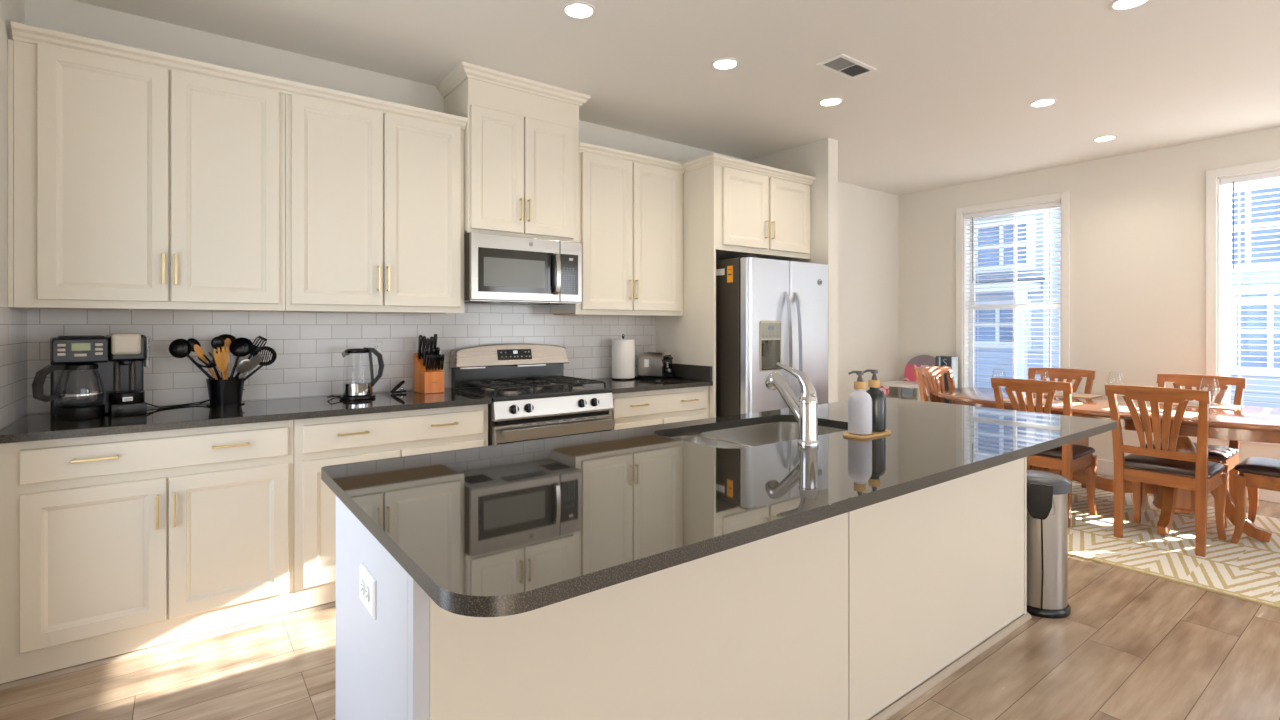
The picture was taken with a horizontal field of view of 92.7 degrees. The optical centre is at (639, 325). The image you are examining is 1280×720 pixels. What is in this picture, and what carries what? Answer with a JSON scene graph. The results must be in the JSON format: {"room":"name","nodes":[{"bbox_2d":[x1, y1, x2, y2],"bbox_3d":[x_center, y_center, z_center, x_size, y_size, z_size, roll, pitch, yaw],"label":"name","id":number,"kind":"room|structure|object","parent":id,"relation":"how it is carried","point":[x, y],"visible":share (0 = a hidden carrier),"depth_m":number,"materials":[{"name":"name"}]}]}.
{"room":"kitchen","nodes":[
{"label":"kitchen","id":0,"kind":"room"},
{"bbox_2d":[0,0,24,308],"bbox_3d":[-0.781,-0.080,0.062,0.100,2.760,6.400,0,0,-37],"label":"wall","id":1,"kind":"structure","parent":0,"point":[10,10],"depth_m":2.34,"materials":[{"name":"white paint"}]},
{"bbox_2d":[0,306,26,429],"bbox_3d":[-2.454,0.173,2.370,0.008,0.486,0.700,0,0,-37],"label":"wall tiles","id":2,"kind":"structure","parent":1,"relation":"attached to","point":[13,321],"depth_m":2.41,"materials":[{"name":"white tile"}]},
{"bbox_2d":[25,0,897,401],"bbox_3d":[0.087,-0.080,4.789,7.180,2.760,0.100,0,0,-37],"label":"wall","id":3,"kind":"structure","parent":0,"point":[867,218],"depth_m":4.50,"materials":[{"name":"white paint"}]},
{"bbox_2d":[8,21,286,310],"bbox_3d":[-2.174,-0.623,2.776,0.943,1.101,0.385,0,0,-37],"label":"upper cabinet","id":4,"kind":"object","parent":3,"relation":"attached to","point":[138,178],"visible":1,"depth_m":2.61,"materials":[{"name":"beige paint"}]},
{"bbox_2d":[27,304,655,414],"bbox_3d":[-1.270,0.140,3.697,3.480,0.552,0.008,0,0,-37],"label":"wall tiles","id":5,"kind":"structure","parent":3,"relation":"attached to","point":[309,362],"depth_m":3.33,"materials":[{"name":"white tile"}]},
{"bbox_2d":[369,341,381,360],"bbox_3d":[-1.515,0.145,3.500,0.072,0.116,0.010,0,0,-37],"label":"power outlet","id":6,"kind":"object","parent":5,"relation":"attached to","point":[377,345],"visible":0.52,"depth_m":3.50,"materials":[{"name":"white plastic"}]},
{"bbox_2d":[285,80,467,312],"bbox_3d":[-1.442,-0.623,3.328,0.891,1.101,0.385,0,0,-37],"label":"upper cabinet","id":7,"kind":"object","parent":3,"relation":"attached to","point":[374,188],"visible":0.99,"depth_m":3.17,"materials":[{"name":"beige paint"}]},
{"bbox_2d":[436,61,590,241],"bbox_3d":[-0.778,-0.994,3.798,0.841,0.932,0.436,0,0,-37],"label":"upper cabinet","id":8,"kind":"object","parent":3,"relation":"attached to","point":[521,135],"visible":0.96,"depth_m":3.62,"materials":[{"name":"beige paint"}]},
{"bbox_2d":[464,232,581,304],"bbox_3d":[-0.766,-0.331,3.780,0.728,0.389,0.458,0,0,-37],"label":"microwave","id":9,"kind":"object","parent":8,"relation":"attached to","point":[498,269],"visible":0.99,"depth_m":3.60,"materials":[{"name":"grey paint"}]},
{"bbox_2d":[550,142,685,315],"bbox_3d":[-0.133,-0.623,4.316,0.918,1.101,0.385,0,0,-37],"label":"upper cabinet","id":10,"kind":"object","parent":3,"relation":"attached to","point":[631,204],"visible":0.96,"depth_m":4.16,"materials":[{"name":"beige paint"}]},
{"bbox_2d":[0,474,1279,719],"bbox_3d":[2.045,1.350,2.195,7.180,0.100,6.600,0,0,-37],"label":"floor","id":11,"kind":"structure","parent":0,"point":[1131,645],"depth_m":2.27,"materials":[{"name":"brown wood"}]},
{"bbox_2d":[0,420,293,683],"bbox_3d":[-2.092,0.859,2.666,0.941,0.882,0.660,0,0,-37],"label":"base cabinet","id":12,"kind":"object","parent":11,"relation":"on","point":[115,544],"visible":0.95,"depth_m":2.40,"materials":[{"name":"beige paint"}]},
{"bbox_2d":[0,601,335,689],"bbox_3d":[-1.563,1.290,2.727,1.858,0.020,0.016,0,0,-37],"label":"trim","id":13,"kind":"structure","parent":12,"relation":"attached to","point":[50,674],"depth_m":2.44,"materials":[{"name":"beige wood"}]},
{"bbox_2d":[294,404,487,610],"bbox_3d":[-1.349,0.859,3.226,0.915,0.882,0.660,0,0,-37],"label":"base cabinet","id":14,"kind":"object","parent":11,"relation":"on","point":[324,441],"visible":0.39,"depth_m":2.82,"materials":[{"name":"beige paint"}]},
{"bbox_2d":[0,388,491,443],"bbox_3d":[-1.725,0.401,2.947,1.864,0.030,0.639,0,0,-37],"label":"countertop","id":15,"kind":"structure","parent":14,"relation":"on","point":[31,427],"depth_m":2.70,"materials":[{"name":"black stone"}]},
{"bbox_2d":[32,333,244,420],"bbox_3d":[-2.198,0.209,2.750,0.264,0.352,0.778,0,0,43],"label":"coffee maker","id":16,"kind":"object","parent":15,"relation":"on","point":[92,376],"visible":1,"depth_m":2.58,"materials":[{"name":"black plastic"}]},
{"bbox_2d":[206,377,244,406],"bbox_3d":[-2.019,0.322,2.974,0.158,0.128,0.158,0,0,-37],"label":"utensil crock","id":17,"kind":"object","parent":15,"relation":"on","point":[229,392],"visible":0.91,"depth_m":2.92,"materials":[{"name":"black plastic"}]},
{"bbox_2d":[169,339,214,379],"bbox_3d":[-2.095,0.211,2.913,0.253,0.300,0.039,0,0,-45],"label":"ladle","id":18,"kind":"object","parent":17,"relation":"in","point":[178,348],"visible":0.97,"depth_m":2.87,"materials":[{"name":"black plastic"}]},
{"bbox_2d":[188,338,214,378],"bbox_3d":[-2.075,0.209,2.941,0.179,0.300,0.024,0,0,-34],"label":"serving spoon","id":19,"kind":"object","parent":17,"relation":"in","point":[192,341],"visible":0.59,"depth_m":2.90,"materials":[{"name":"black plastic"}]},
{"bbox_2d":[194,344,217,379],"bbox_3d":[-2.043,0.223,2.917,0.016,0.272,0.164,0,0,25],"label":"wooden spoon","id":20,"kind":"object","parent":17,"relation":"in","point":[199,351],"visible":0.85,"depth_m":2.87,"materials":[{"name":"brown wood"}]},
{"bbox_2d":[192,348,221,379],"bbox_3d":[-2.016,0.232,2.897,0.066,0.256,0.180,0,0,16],"label":"server","id":21,"kind":"object","parent":17,"relation":"in","point":[211,364],"visible":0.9,"depth_m":2.87,"materials":[{"name":"black plastic"}]},
{"bbox_2d":[211,337,224,379],"bbox_3d":[-2.010,0.205,2.935,0.040,0.305,0.105,0,0,6],"label":"ladle","id":22,"kind":"object","parent":17,"relation":"in","point":[216,342],"visible":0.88,"depth_m":2.90,"materials":[{"name":"black plastic"}]},
{"bbox_2d":[213,346,228,379],"bbox_3d":[-1.986,0.229,2.919,0.054,0.261,0.152,0,0,-15],"label":"wooden fork","id":23,"kind":"object","parent":17,"relation":"in","point":[221,358],"visible":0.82,"depth_m":2.89,"materials":[{"name":"brown wood"}]},
{"bbox_2d":[224,338,230,379],"bbox_3d":[-2.013,0.208,2.978,0.037,0.295,0.016,0,0,-37],"label":"wooden spoon","id":24,"kind":"object","parent":17,"relation":"in","point":[227,341],"visible":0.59,"depth_m":2.97,"materials":[{"name":"brown wood"}]},
{"bbox_2d":[218,334,236,341],"bbox_3d":[-2.040,0.199,3.007,0.065,0.315,0.086,0,0,3],"label":"serving spoon","id":25,"kind":"object","parent":17,"relation":"in","point":[224,336],"visible":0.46,"depth_m":3.01,"materials":[{"name":"black plastic"}]},
{"bbox_2d":[229,337,251,378],"bbox_3d":[-1.978,0.208,3.000,0.128,0.300,0.048,0,0,-37],"label":"ladle","id":26,"kind":"object","parent":17,"relation":"in","point":[239,347],"visible":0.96,"depth_m":3.01,"materials":[{"name":"black plastic"}]},
{"bbox_2d":[234,359,250,378],"bbox_3d":[-1.963,0.260,2.957,0.146,0.200,0.043,0,0,3],"label":"serving spoon","id":27,"kind":"object","parent":17,"relation":"in","point":[243,365],"visible":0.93,"depth_m":2.95,"materials":[{"name":"silver metal"}]},
{"bbox_2d":[234,336,266,377],"bbox_3d":[-1.954,0.204,3.010,0.196,0.311,0.017,0,0,-30],"label":"slotted turner","id":28,"kind":"object","parent":17,"relation":"in","point":[254,347],"visible":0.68,"depth_m":3.03,"materials":[{"name":"black plastic"}]},
{"bbox_2d":[239,354,262,378],"bbox_3d":[-1.942,0.250,2.977,0.194,0.222,0.026,0,0,-4],"label":"metal spatula","id":29,"kind":"object","parent":17,"relation":"in","point":[256,359],"visible":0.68,"depth_m":2.98,"materials":[{"name":"silver metal"}]},
{"bbox_2d":[243,346,276,381],"bbox_3d":[-1.924,0.231,2.991,0.248,0.260,0.038,0,0,-18],"label":"skimmer","id":30,"kind":"object","parent":17,"relation":"in","point":[273,352],"visible":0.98,"depth_m":3.01,"materials":[{"name":"black plastic"}]},
{"bbox_2d":[327,394,375,399],"bbox_3d":[-1.535,0.373,3.242,0.248,0.025,0.197,0,0,26],"label":"stand","id":31,"kind":"object","parent":15,"relation":"on","point":[341,397],"visible":0.67,"depth_m":3.17,"materials":[{"name":"black plastic"}]},
{"bbox_2d":[341,347,383,395],"bbox_3d":[-1.477,0.240,3.251,0.200,0.250,0.146,0,0,-37],"label":"kettle","id":32,"kind":"object","parent":31,"relation":"on","point":[356,388],"visible":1,"depth_m":3.21,"materials":[{"name":"silver metal"}]},
{"bbox_2d":[390,380,406,393],"bbox_3d":[-1.384,0.350,3.489,0.054,0.068,0.096,0,0,43],"label":"can opener","id":33,"kind":"object","parent":15,"relation":"on","point":[393,391],"visible":1,"depth_m":3.48,"materials":[{"name":"black plastic"}]},
{"bbox_2d":[413,353,443,393],"bbox_3d":[-1.226,0.274,3.540,0.116,0.224,0.171,0,0,-41],"label":"knife block","id":34,"kind":"object","parent":15,"relation":"on","point":[425,382],"visible":0.9,"depth_m":3.49,"materials":[{"name":"orange wood"}]},
{"bbox_2d":[417,335,422,358],"bbox_3d":[-1.272,0.124,3.526,0.017,0.142,0.045,0,0,-41],"label":"knife","id":35,"kind":"object","parent":34,"relation":"in","point":[420,336],"visible":1,"depth_m":3.52,"materials":[{"name":"black plastic"}]},
{"bbox_2d":[421,336,425,358],"bbox_3d":[-1.255,0.128,3.541,0.017,0.135,0.043,0,0,-41],"label":"knife","id":36,"kind":"object","parent":34,"relation":"in","point":[424,337],"visible":0.84,"depth_m":3.53,"materials":[{"name":"black plastic"}]},
{"bbox_2d":[423,348,427,366],"bbox_3d":[-1.230,0.182,3.494,0.016,0.107,0.042,0,0,-41],"label":"knife","id":37,"kind":"object","parent":34,"relation":"in","point":[425,349],"visible":0.88,"depth_m":3.48,"materials":[{"name":"black plastic"}]},
{"bbox_2d":[425,355,428,370],"bbox_3d":[-1.202,0.210,3.444,0.014,0.091,0.040,0,0,-41],"label":"knife","id":38,"kind":"object","parent":34,"relation":"in","point":[427,356],"visible":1,"depth_m":3.44,"materials":[{"name":"black plastic"}]},
{"bbox_2d":[426,338,429,354],"bbox_3d":[-1.240,0.134,3.556,0.017,0.122,0.041,0,0,-41],"label":"knife","id":39,"kind":"object","parent":34,"relation":"in","point":[427,339],"visible":0.57,"depth_m":3.54,"materials":[{"name":"black plastic"}]},
{"bbox_2d":[428,355,432,370],"bbox_3d":[-1.188,0.210,3.456,0.014,0.091,0.040,0,0,-41],"label":"knife","id":40,"kind":"object","parent":34,"relation":"in","point":[430,356],"visible":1,"depth_m":3.45,"materials":[{"name":"black plastic"}]},
{"bbox_2d":[429,336,433,354],"bbox_3d":[-1.222,0.129,3.570,0.017,0.132,0.043,0,0,-41],"label":"knife","id":41,"kind":"object","parent":34,"relation":"in","point":[431,337],"visible":0.59,"depth_m":3.56,"materials":[{"name":"black plastic"}]},
{"bbox_2d":[431,355,435,369],"bbox_3d":[-1.175,0.210,3.468,0.014,0.091,0.040,0,0,-41],"label":"knife","id":42,"kind":"object","parent":34,"relation":"in","point":[434,356],"visible":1,"depth_m":3.46,"materials":[{"name":"black plastic"}]},
{"bbox_2d":[433,334,436,355],"bbox_3d":[-1.205,0.122,3.583,0.017,0.147,0.045,0,0,-41],"label":"knife","id":43,"kind":"object","parent":34,"relation":"in","point":[435,335],"visible":0.59,"depth_m":3.57,"materials":[{"name":"black plastic"}]},
{"bbox_2d":[434,354,438,369],"bbox_3d":[-1.161,0.210,3.479,0.014,0.091,0.040,0,0,-41],"label":"knife","id":44,"kind":"object","parent":34,"relation":"in","point":[437,355],"visible":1,"depth_m":3.47,"materials":[{"name":"black plastic"}]},
{"bbox_2d":[437,354,441,369],"bbox_3d":[-1.147,0.210,3.491,0.014,0.091,0.040,0,0,-41],"label":"knife","id":45,"kind":"object","parent":34,"relation":"in","point":[440,355],"visible":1,"depth_m":3.49,"materials":[{"name":"black plastic"}]},
{"bbox_2d":[440,354,444,369],"bbox_3d":[-1.134,0.210,3.503,0.014,0.091,0.040,0,0,-41],"label":"knife","id":46,"kind":"object","parent":34,"relation":"in","point":[443,355],"visible":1,"depth_m":3.50,"materials":[{"name":"black plastic"}]},
{"bbox_2d":[449,343,614,445],"bbox_3d":[-0.646,0.708,3.708,0.788,1.184,0.717,0,0,-37],"label":"gas range","id":47,"kind":"object","parent":11,"relation":"on","point":[556,405],"visible":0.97,"depth_m":3.62,"materials":[{"name":"grey paint"}]},
{"bbox_2d":[455,383,611,401],"bbox_3d":[-0.650,0.395,3.713,0.764,0.024,0.580,0,0,-37],"label":"cooktop","id":48,"kind":"object","parent":47,"relation":"in","point":[555,393],"depth_m":3.55,"materials":[{"name":"metal"}]},
{"bbox_2d":[609,386,708,429],"bbox_3d":[-0.022,0.859,4.228,0.841,0.882,0.660,0,0,-37],"label":"base cabinet","id":49,"kind":"object","parent":11,"relation":"on","point":[655,407],"visible":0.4,"depth_m":3.97,"materials":[{"name":"beige paint"}]},
{"bbox_2d":[576,363,712,393],"bbox_3d":[-0.026,0.349,4.230,0.847,0.134,0.639,0,0,-37],"label":"countertop","id":50,"kind":"structure","parent":49,"relation":"on","point":[693,375],"depth_m":4.21,"materials":[{"name":"black stone"}]},
{"bbox_2d":[611,334,634,379],"bbox_3d":[-0.121,0.222,4.400,0.172,0.328,0.172,0,0,-37],"label":"paper towel holder","id":51,"kind":"object","parent":50,"relation":"on","point":[622,334],"visible":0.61,"depth_m":4.35,"materials":[{"name":"silver metal"}]},
{"bbox_2d":[612,339,634,378],"bbox_3d":[-0.121,0.236,4.400,0.167,0.278,0.167,0,0,-37],"label":"paper towel roll","id":52,"kind":"object","parent":51,"relation":"on","point":[623,350],"visible":1,"depth_m":4.33,"materials":[{"name":"white paper"}]},
{"bbox_2d":[635,376,683,380],"bbox_3d":[0.133,0.381,4.432,0.265,0.010,0.295,0,0,-37],"label":"tray","id":53,"kind":"object","parent":50,"relation":"on","point":[637,377],"visible":0.63,"depth_m":4.34,"materials":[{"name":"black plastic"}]},
{"bbox_2d":[637,352,672,378],"bbox_3d":[0.117,0.289,4.416,0.250,0.186,0.141,0,0,30],"label":"toaster","id":54,"kind":"object","parent":53,"relation":"on","point":[650,365],"visible":0.98,"depth_m":4.36,"materials":[{"name":"silver metal"}]},
{"bbox_2d":[336,457,1031,719],"bbox_3d":[0.457,0.859,2.183,2.684,0.882,0.705,0,0,-37],"label":"kitchen island","id":55,"kind":"object","parent":11,"relation":"on","point":[858,614],"visible":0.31,"depth_m":1.65,"materials":[{"name":"beige paint"}]},
{"bbox_2d":[359,562,375,619],"bbox_3d":[-0.610,0.590,1.359,0.010,0.085,0.128,0,0,-37],"label":"power outlet","id":56,"kind":"object","parent":55,"relation":"attached to","point":[367,582],"visible":1,"depth_m":1.34,"materials":[{"name":"white plastic"}]},
{"bbox_2d":[360,580,364,594],"bbox_3d":[-0.626,0.590,1.375,0.003,0.033,0.025,0,0,-37],"label":"receptacle","id":57,"kind":"object","parent":56,"relation":"attached to","point":[362,582],"depth_m":1.37,"materials":[{"name":"white plastic"}]},
{"bbox_2d":[365,586,368,601],"bbox_3d":[-0.599,0.590,1.339,0.003,0.033,0.025,0,0,-37],"label":"receptacle","id":58,"kind":"object","parent":56,"relation":"attached to","point":[366,587],"depth_m":1.34,"materials":[{"name":"white plastic"}]},
{"bbox_2d":[321,397,1116,616],"bbox_3d":[0.533,0.401,2.071,2.734,0.030,1.052,0,0,-37],"label":"island countertop","id":59,"kind":"structure","parent":55,"relation":"on","point":[507,529],"depth_m":1.45,"materials":[{"name":"black stone"}]},
{"bbox_2d":[670,422,845,448],"bbox_3d":[0.457,0.508,2.281,0.820,0.184,0.460,0,0,-37],"label":"sink","id":60,"kind":"object","parent":59,"relation":"in","point":[772,432],"visible":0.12,"depth_m":2.52,"materials":[{"name":"grey metal"}]},
{"bbox_2d":[765,362,818,446],"bbox_3d":[0.503,0.255,2.060,0.074,0.262,0.253,0,0,-25],"label":"kitchen faucet","id":61,"kind":"object","parent":59,"relation":"on","point":[804,410],"visible":1,"depth_m":1.97,"materials":[{"name":"silver metal"}]},
{"bbox_2d":[843,430,890,438],"bbox_3d":[0.805,0.382,2.161,0.210,0.008,0.090,0,0,-37],"label":"soap tray","id":62,"kind":"object","parent":59,"relation":"on","point":[886,432],"visible":0.7,"depth_m":2.12,"materials":[{"name":"brown wood"}]},
{"bbox_2d":[848,371,871,434],"bbox_3d":[0.770,0.267,2.134,0.080,0.220,0.080,0,0,-37],"label":"soap bottle","id":63,"kind":"object","parent":62,"relation":"on","point":[859,401],"visible":1,"depth_m":2.10,"materials":[{"name":"white plastic"}]},
{"bbox_2d":[863,369,885,431],"bbox_3d":[0.844,0.267,2.197,0.080,0.220,0.080,0,0,-37],"label":"soap bottle","id":64,"kind":"object","parent":62,"relation":"on","point":[878,397],"visible":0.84,"depth_m":2.16,"materials":[{"name":"black plastic"}]},
{"bbox_2d":[655,153,815,417],"bbox_3d":[0.736,0.064,4.772,1.116,2.473,0.705,0,0,-37],"label":"cabinet","id":65,"kind":"object","parent":11,"relation":"on","point":[733,208],"visible":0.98,"depth_m":4.41,"materials":[{"name":"beige paint"}]},
{"bbox_2d":[716,255,827,416],"bbox_3d":[0.853,0.411,4.672,0.897,1.778,0.909,0,0,-37],"label":"refrigerator","id":66,"kind":"object","parent":11,"relation":"on","point":[769,312],"visible":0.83,"depth_m":4.27,"materials":[{"name":"grey paint"}]},
{"bbox_2d":[879,355,935,400],"bbox_3d":[2.858,0.808,6.441,0.495,0.984,0.540,0,0,-37],"label":"vanity","id":67,"kind":"object","parent":11,"relation":"on","point":[910,383],"visible":0.26,"depth_m":6.52,"materials":[{"name":"white plastic"}]},
{"bbox_2d":[880,380,925,388],"bbox_3d":[2.845,0.623,6.438,0.470,0.025,0.530,0,0,-37],"label":"shelf","id":68,"kind":"object","parent":67,"relation":"attached to","point":[906,384],"depth_m":6.41,"materials":[{"name":"white wood"}]},
{"bbox_2d":[936,356,957,403],"bbox_3d":[3.152,0.807,6.279,0.161,0.985,0.165,0,0,-37],"label":"tower","id":69,"kind":"object","parent":11,"relation":"on","point":[946,361],"visible":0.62,"depth_m":6.22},
{"bbox_2d":[1027,470,1071,618],"bbox_3d":[1.836,0.992,2.824,0.282,0.616,0.262,0,0,-37],"label":"trash can","id":70,"kind":"object","parent":11,"relation":"on","point":[1047,492],"visible":0.69,"depth_m":2.72,"materials":[{"name":"silver metal"}]},
{"bbox_2d":[1068,482,1279,608],"bbox_3d":[3.335,1.295,3.795,1.848,0.008,3.100,0,0,-37],"label":"area rug","id":71,"kind":"object","parent":11,"relation":"on","point":[1249,569],"visible":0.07,"depth_m":3.50,"materials":[{"name":"beige fabric"}]},
{"bbox_2d":[914,366,954,402],"bbox_3d":[2.632,0.825,5.025,0.472,0.941,0.565,0,0,-30],"label":"dining chair","id":72,"kind":"object","parent":71,"relation":"on","point":[923,375],"visible":0.31,"depth_m":5.21,"materials":[{"name":"brown wood"}]},
{"bbox_2d":[991,378,1096,527],"bbox_3d":[2.763,0.825,4.171,0.565,0.941,0.472,0,0,-37],"label":"dining chair","id":73,"kind":"object","parent":71,"relation":"on","point":[1069,458],"visible":0.51,"depth_m":4.02,"materials":[{"name":"brown wood"}]},
{"bbox_2d":[1028,368,1095,487],"bbox_3d":[3.287,0.825,4.899,0.565,0.941,0.472,0,0,-37],"label":"dining chair","id":74,"kind":"object","parent":71,"relation":"on","point":[1060,374],"visible":0.23,"depth_m":4.99,"materials":[{"name":"brown wood"}]},
{"bbox_2d":[933,387,1279,541],"bbox_3d":[3.308,0.913,4.263,1.200,0.746,2.400,0,0,-37],"label":"dining table","id":75,"kind":"object","parent":71,"relation":"on","point":[1245,423],"visible":0.39,"depth_m":3.84,"materials":[{"name":"brown wood"}]},
{"bbox_2d":[1003,397,1082,405],"bbox_3d":[2.830,0.538,4.316,0.300,0.004,0.430,0,0,-37],"label":"placemat","id":76,"kind":"object","parent":75,"relation":"on","point":[1058,403],"visible":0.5,"depth_m":4.24,"materials":[{"name":"fabric"}]},
{"bbox_2d":[1033,393,1102,397],"bbox_3d":[3.329,0.538,4.792,0.300,0.004,0.430,0,0,-37],"label":"placemat","id":77,"kind":"object","parent":75,"relation":"on","point":[1081,395],"visible":0.58,"depth_m":4.68,"materials":[{"name":"beige fabric"}]},
{"bbox_2d":[1055,391,1078,394],"bbox_3d":[3.329,0.527,4.792,0.130,0.018,0.170,0,0,-37],"label":"folded napkin","id":78,"kind":"object","parent":77,"relation":"on","point":[1058,392],"visible":0.47,"depth_m":4.76,"materials":[{"name":"white fabric"}]},
{"bbox_2d":[1102,406,1197,417],"bbox_3d":[3.204,0.538,3.821,0.300,0.004,0.430,0,0,-37],"label":"placemat","id":79,"kind":"object","parent":75,"relation":"on","point":[1121,408],"visible":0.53,"depth_m":3.77,"materials":[{"name":"white fabric"}]},
{"bbox_2d":[1137,407,1162,412],"bbox_3d":[3.204,0.527,3.821,0.130,0.018,0.170,0,0,-37],"label":"folded napkin","id":80,"kind":"object","parent":79,"relation":"on","point":[1148,408],"visible":0.26,"depth_m":3.80,"materials":[{"name":"white fabric"}]},
{"bbox_2d":[1159,402,1242,409],"bbox_3d":[3.791,0.538,4.164,0.300,0.004,0.430,0,0,-37],"label":"placemat","id":81,"kind":"object","parent":75,"relation":"on","point":[1219,406],"visible":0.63,"depth_m":4.04,"materials":[{"name":"white fabric"}]},
{"bbox_2d":[1177,400,1213,405],"bbox_3d":[3.791,0.527,4.164,0.130,0.018,0.170,0,0,-37],"label":"folded napkin","id":82,"kind":"object","parent":81,"relation":"on","point":[1191,402],"visible":0.43,"depth_m":4.14,"materials":[{"name":"white fabric"}]},
{"bbox_2d":[1105,385,1226,556],"bbox_3d":[3.177,0.825,3.682,0.565,0.941,0.472,0,0,-37],"label":"dining chair","id":83,"kind":"object","parent":71,"relation":"on","point":[1181,470],"visible":0.99,"depth_m":3.57,"materials":[{"name":"brown wood"}]},
{"bbox_2d":[1141,374,1245,527],"bbox_3d":[3.813,0.825,4.218,0.565,0.941,0.472,0,0,-37],"label":"dining chair","id":84,"kind":"object","parent":71,"relation":"on","point":[1229,456],"visible":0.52,"depth_m":4.21,"materials":[{"name":"brown wood"}]},
{"bbox_2d":[1230,457,1279,543],"bbox_3d":[3.857,0.825,3.536,0.472,0.941,0.565,0,0,-37],"label":"dining chair","id":85,"kind":"object","parent":71,"relation":"on","point":[1255,473],"visible":0.98,"depth_m":3.59,"materials":[{"name":"brown wood"}]},
{"bbox_2d":[73,0,1279,195],"bbox_3d":[2.045,-1.520,2.195,7.180,0.120,6.600,0,0,-37],"label":"ceiling","id":86,"kind":"structure","parent":0,"point":[946,102],"depth_m":3.36,"materials":[{"name":"white paint"}]},
{"bbox_2d":[562,1,595,18],"bbox_3d":[-0.282,-1.487,2.822,0.156,0.066,0.156,0,0,-37],"label":"recessed light","id":87,"kind":"object","parent":86,"relation":"in","point":[575,9],"visible":0.84,"depth_m":2.86,"materials":[{"name":"white paint"}]},
{"bbox_2d":[711,57,738,69],"bbox_3d":[0.474,-1.487,3.398,0.156,0.066,0.156,0,0,-37],"label":"recessed light","id":88,"kind":"object","parent":86,"relation":"in","point":[726,63],"visible":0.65,"depth_m":3.44,"materials":[{"name":"white paint"}]},
{"bbox_2d":[818,97,842,105],"bbox_3d":[1.242,-1.487,3.974,0.156,0.066,0.156,0,0,-37],"label":"recessed light","id":89,"kind":"object","parent":86,"relation":"in","point":[831,101],"visible":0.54,"depth_m":4.01,"materials":[{"name":"white paint"}]},
{"bbox_2d":[816,53,876,79],"bbox_3d":[1.164,-1.455,3.431,0.335,0.010,0.165,0,0,-37],"label":"ceiling vent","id":90,"kind":"object","parent":86,"relation":"in","point":[844,65],"visible":1,"depth_m":3.42,"materials":[{"name":"white metal"}]},
{"bbox_2d":[1029,98,1056,106],"bbox_3d":[2.637,-1.487,3.992,0.156,0.066,0.156,0,0,-37],"label":"recessed light","id":91,"kind":"object","parent":86,"relation":"in","point":[1048,101],"visible":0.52,"depth_m":4.03,"materials":[{"name":"white paint"}]},
{"bbox_2d":[1093,135,1117,141],"bbox_3d":[3.628,-1.487,4.761,0.156,0.066,0.156,0,0,-37],"label":"recessed light","id":92,"kind":"object","parent":86,"relation":"in","point":[1112,137],"visible":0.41,"depth_m":4.79,"materials":[{"name":"white paint"}]},
{"bbox_2d":[1109,0,1149,10],"bbox_3d":[2.209,-1.487,2.744,0.156,0.066,0.156,0,0,-37],"label":"recessed light","id":93,"kind":"object","parent":86,"relation":"in","point":[1117,5],"visible":1,"depth_m":2.79,"materials":[{"name":"white paint"}]},
{"bbox_2d":[750,138,837,402],"bbox_3d":[1.265,-0.080,5.101,0.123,2.760,0.820,0,0,-37],"label":"wall","id":94,"kind":"structure","parent":0,"point":[818,159],"depth_m":4.79,"materials":[{"name":"white paint"}]},
{"bbox_2d":[898,127,1279,462],"bbox_3d":[4.894,-0.080,4.345,0.160,2.760,6.400,0,0,-37],"label":"wall","id":95,"kind":"structure","parent":0,"point":[1138,220],"depth_m":5.27,"materials":[{"name":"white paint"}]},
{"bbox_2d":[956,191,1069,387],"bbox_3d":[3.639,-0.169,5.968,0.208,2.097,1.008,0,0,-37],"label":"window","id":96,"kind":"structure","parent":95,"relation":"in","point":[963,350],"depth_m":6.10,"materials":[{"name":"white paint"}]},
{"bbox_2d":[965,201,1059,387],"bbox_3d":[3.626,-0.182,5.958,0.072,1.920,0.852,0,0,-37],"label":"window blind","id":97,"kind":"object","parent":96,"relation":"attached to","point":[1053,204],"visible":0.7,"depth_m":5.92,"materials":[{"name":"white plastic"}]},
{"bbox_2d":[1097,459,1279,502],"bbox_3d":[4.824,1.235,4.292,0.016,0.130,6.400,0,0,-37],"label":"baseboard","id":98,"kind":"structure","parent":95,"relation":"attached to","point":[1105,467],"depth_m":5.26,"materials":[{"name":"white paint"}]},
{"bbox_2d":[1206,159,1279,445],"bbox_3d":[4.801,-0.169,4.428,0.208,2.097,1.008,0,0,-37],"label":"window","id":99,"kind":"structure","parent":95,"relation":"in","point":[1214,354],"depth_m":4.76,"materials":[{"name":"white paint"}]},
{"bbox_2d":[1220,170,1279,403],"bbox_3d":[4.788,-0.182,4.418,0.072,1.920,0.852,0,0,-37],"label":"window blind","id":100,"kind":"object","parent":99,"relation":"attached to","point":[1274,174],"visible":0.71,"depth_m":4.63,"materials":[{"name":"white plastic"}]},
{"label":"outside","id":101,"kind":"structure","parent":0,"visible":0},
{"bbox_3d":[19.670,1.725,16.373,37.800,0.150,55.000,0,0,-37],"label":"ground","id":102,"kind":"structure","parent":101,"visible":0},
{"bbox_2d":[974,181,1279,407],"bbox_3d":[12.369,-3.000,16.752,9.000,9.400,13.600,0,0,-37],"label":"house","id":103,"kind":"structure","parent":102,"relation":"on","point":[982,357],"depth_m":14.28,"materials":[{"name":"blue"}]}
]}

